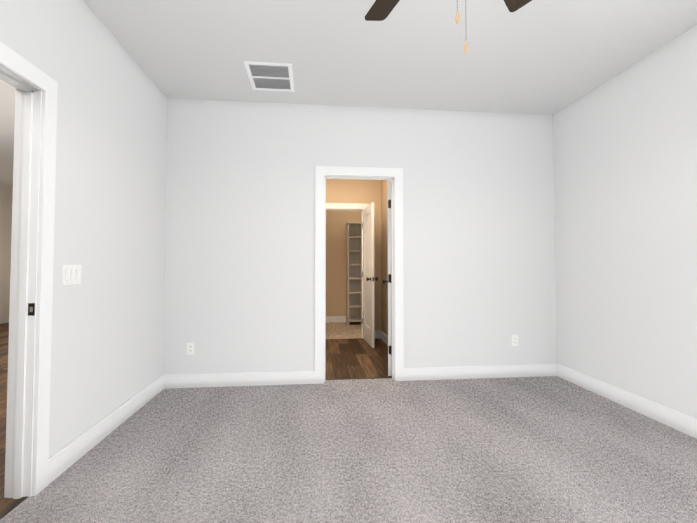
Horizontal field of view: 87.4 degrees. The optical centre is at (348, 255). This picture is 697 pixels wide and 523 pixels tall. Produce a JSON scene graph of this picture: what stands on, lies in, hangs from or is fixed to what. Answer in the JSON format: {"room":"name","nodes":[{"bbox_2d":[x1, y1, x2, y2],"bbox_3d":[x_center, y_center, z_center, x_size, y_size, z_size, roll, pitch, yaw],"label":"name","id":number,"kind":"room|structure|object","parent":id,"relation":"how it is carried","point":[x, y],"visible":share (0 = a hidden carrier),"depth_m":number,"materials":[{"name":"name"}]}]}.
{"room":"empty bedroom","nodes":[
{"label":"empty bedroom","id":0,"kind":"room"},
{"bbox_2d":[0,185,12,316],"bbox_3d":[-6.544,-0.146,2.953,0.107,2.769,10.664,0,-2,-6],"label":"wall","id":1,"kind":"structure","parent":0,"point":[6,195],"depth_m":7.37,"materials":[{"name":"white paint"}]},
{"bbox_2d":[0,316,8,323],"bbox_3d":[-6.483,1.174,2.920,0.016,0.127,10.450,0,-2,-6],"label":"baseboard","id":2,"kind":"structure","parent":1,"relation":"attached to","point":[4,319],"depth_m":7.32,"materials":[{"name":"white paint"}]},
{"bbox_2d":[0,322,17,513],"bbox_3d":[-4.137,1.271,3.153,4.732,0.048,10.450,0,-2,-6],"label":"floor","id":3,"kind":"structure","parent":0,"point":[5,503],"depth_m":2.99,"materials":[{"name":"brown wood"}]},
{"bbox_2d":[0,0,166,457],"bbox_3d":[-1.546,-0.206,0.948,0.107,2.769,5.072,0,-2,-6],"label":"wall","id":4,"kind":"structure","parent":0,"point":[107,348],"depth_m":2.39,"materials":[{"name":"white paint"}]},
{"bbox_2d":[0,496,27,518],"bbox_3d":[-1.569,1.216,1.410,0.028,0.053,0.814,0,-2,-6],"label":"trim","id":5,"kind":"structure","parent":4,"relation":"attached to","point":[11,507],"depth_m":1.73,"materials":[{"name":"brown"}]},
{"bbox_2d":[0,41,57,498],"bbox_3d":[-1.597,0.121,1.439,0.143,2.144,1.002,0,-2,-6],"label":"door frame","id":6,"kind":"structure","parent":4,"relation":"in","point":[30,340],"depth_m":1.85,"materials":[{"name":"white paint"}]},
{"bbox_2d":[62,265,80,284],"bbox_3d":[-1.607,0.114,2.122,0.010,0.114,0.162,0,-2,-6],"label":"light switch","id":7,"kind":"object","parent":4,"relation":"attached to","point":[71,274],"visible":1,"depth_m":2.11,"materials":[{"name":"white plastic"}]},
{"bbox_2d":[48,375,163,484],"bbox_3d":[-1.662,1.167,2.676,0.016,0.127,1.532,0,-2,-6],"label":"baseboard","id":8,"kind":"structure","parent":4,"relation":"attached to","point":[65,458],"depth_m":2.37,"materials":[{"name":"white paint"}]},
{"bbox_2d":[326,322,361,338],"bbox_3d":[0.120,1.374,6.635,2.100,0.049,1.670,0,-2,-6],"label":"floor","id":9,"kind":"structure","parent":0,"point":[343,330],"depth_m":6.51,"materials":[{"name":"beige carpet"}]},
{"bbox_2d":[346,222,361,324],"bbox_3d":[0.538,0.369,7.345,1.128,2.000,0.398,0,-2,-6],"label":"shelf","id":10,"kind":"object","parent":9,"relation":"on","point":[353,269],"visible":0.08,"depth_m":7.47,"materials":[{"name":"white wood"}]},
{"bbox_2d":[326,210,361,315],"bbox_3d":[0.031,-0.009,7.561,2.314,2.769,0.107,0,-2,-6],"label":"wall","id":11,"kind":"structure","parent":0,"point":[337,222],"depth_m":7.48,"materials":[{"name":"beige paint"}]},
{"bbox_2d":[0,376,696,522],"bbox_3d":[0.461,1.212,1.206,3.972,0.050,5.052,0,-2,-6],"label":"floor","id":12,"kind":"structure","parent":0,"point":[549,449],"depth_m":2.16,"materials":[{"name":"grey carpet"}]},
{"bbox_2d":[0,0,696,187],"bbox_3d":[-2.147,-1.567,3.438,8.946,0.100,10.664,0,-2,-6],"label":"ceiling","id":13,"kind":"structure","parent":0,"point":[546,57],"depth_m":2.71,"materials":[{"name":"white paint"}]},
{"bbox_2d":[243,61,294,91],"bbox_3d":[-0.664,-1.522,3.128,0.380,0.010,0.460,0,-2,-6],"label":"ceiling vent","id":14,"kind":"object","parent":13,"relation":"in","point":[267,76],"visible":1,"depth_m":3.10,"materials":[{"name":"white metal"}]},
{"bbox_2d":[365,0,531,52],"bbox_3d":[0.396,-1.141,1.296,1.433,0.880,1.475,0,-2,-6],"label":"ceiling fan","id":15,"kind":"object","parent":13,"relation":"hanging from","point":[380,10],"visible":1,"depth_m":1.89,"materials":[{"name":"brown wood"}]},
{"bbox_2d":[326,179,381,330],"bbox_3d":[0.203,-0.060,5.850,2.100,2.769,0.107,0,-2,-6],"label":"wall","id":16,"kind":"structure","parent":0,"point":[352,191],"depth_m":5.81,"materials":[{"name":"beige paint"}]},
{"bbox_2d":[326,203,368,338],"bbox_3d":[-0.130,0.251,5.807,0.898,2.144,0.143,0,-2,-6],"label":"door frame","id":17,"kind":"structure","parent":16,"relation":"in","point":[347,206],"depth_m":5.80,"materials":[{"name":"white paint"}]},
{"bbox_2d":[362,202,377,347],"bbox_3d":[0.296,0.285,5.440,0.161,2.030,0.714,0,-2,-8],"label":"door","id":18,"kind":"structure","parent":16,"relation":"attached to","point":[368,274],"depth_m":5.36,"materials":[{"name":"white paint"}]},
{"bbox_2d":[325,338,391,378],"bbox_3d":[-0.057,1.318,4.750,1.370,0.048,2.048,0,-2,-6],"label":"floor","id":19,"kind":"structure","parent":0,"point":[355,358],"depth_m":4.49,"materials":[{"name":"brown wood"}]},
{"bbox_2d":[163,98,556,374],"bbox_3d":[0.218,-0.123,3.727,4.174,2.769,0.107,0,-2,-6],"label":"wall","id":20,"kind":"structure","parent":0,"point":[478,246],"depth_m":3.67,"materials":[{"name":"white paint"}]},
{"bbox_2d":[187,342,194,354],"bbox_3d":[-1.501,0.889,3.466,0.070,0.114,0.008,0,-2,-6],"label":"electrical outlet","id":21,"kind":"object","parent":20,"relation":"attached to","point":[190,348],"visible":1,"depth_m":3.46,"materials":[{"name":"white plastic"}]},
{"bbox_2d":[164,370,314,388],"bbox_3d":[-1.023,1.192,3.502,1.394,0.127,0.016,0,-2,-6],"label":"baseboard","id":22,"kind":"structure","parent":20,"relation":"attached to","point":[199,380],"depth_m":3.49,"materials":[{"name":"white paint"}]},
{"bbox_2d":[325,377,391,379],"bbox_3d":[0.101,1.285,3.722,0.700,0.053,0.030,0,-2,-6],"label":"trim","id":23,"kind":"structure","parent":20,"relation":"attached to","point":[372,377],"depth_m":3.72,"materials":[{"name":"brown"}]},
{"bbox_2d":[315,166,403,383],"bbox_3d":[0.106,0.189,3.706,0.888,2.144,0.143,0,-2,-6],"label":"door frame","id":24,"kind":"structure","parent":20,"relation":"in","point":[393,175],"depth_m":3.66,"materials":[{"name":"white paint"}]},
{"bbox_2d":[383,181,391,375],"bbox_3d":[0.466,0.247,4.142,0.161,2.030,0.704,0,-2,6],"label":"door","id":25,"kind":"structure","parent":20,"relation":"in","point":[388,280],"depth_m":3.80,"materials":[{"name":"white paint"}]},
{"bbox_2d":[404,363,555,380],"bbox_3d":[1.359,1.199,3.741,1.618,0.127,0.016,0,-2,-6],"label":"baseboard","id":26,"kind":"structure","parent":20,"relation":"attached to","point":[517,370],"depth_m":3.73,"materials":[{"name":"white paint"}]},
{"bbox_2d":[512,335,517,345],"bbox_3d":[1.732,0.889,3.792,0.070,0.114,0.008,0,-2,-6],"label":"electrical outlet","id":27,"kind":"object","parent":20,"relation":"attached to","point":[514,340],"visible":1,"depth_m":3.79,"materials":[{"name":"white plastic"}]},
{"bbox_2d":[381,180,391,338],"bbox_3d":[0.680,-0.090,4.836,0.107,2.769,2.008,0,-2,-6],"label":"wall","id":28,"kind":"structure","parent":0,"point":[384,227],"depth_m":5.57,"materials":[{"name":"beige paint"}]},
{"bbox_2d":[326,316,391,345],"bbox_3d":[0.223,1.254,5.614,2.100,0.127,3.728,0,-2,-6],"label":"baseboard","id":29,"kind":"structure","parent":28,"relation":"attached to","point":[380,334],"depth_m":7.40,"materials":[{"name":"white paint"}]},
{"bbox_2d":[553,25,696,418],"bbox_3d":[2.500,-0.194,1.355,0.107,2.769,5.072,0,-2,-6],"label":"wall","id":30,"kind":"structure","parent":0,"point":[625,172],"depth_m":2.92,"materials":[{"name":"white paint"}]},
{"bbox_2d":[556,363,696,438],"bbox_3d":[2.434,1.128,1.363,0.016,0.127,4.965,0,-2,-6],"label":"baseboard","id":31,"kind":"structure","parent":30,"relation":"attached to","point":[684,423],"depth_m":2.90,"materials":[{"name":"white paint"}]}
]}

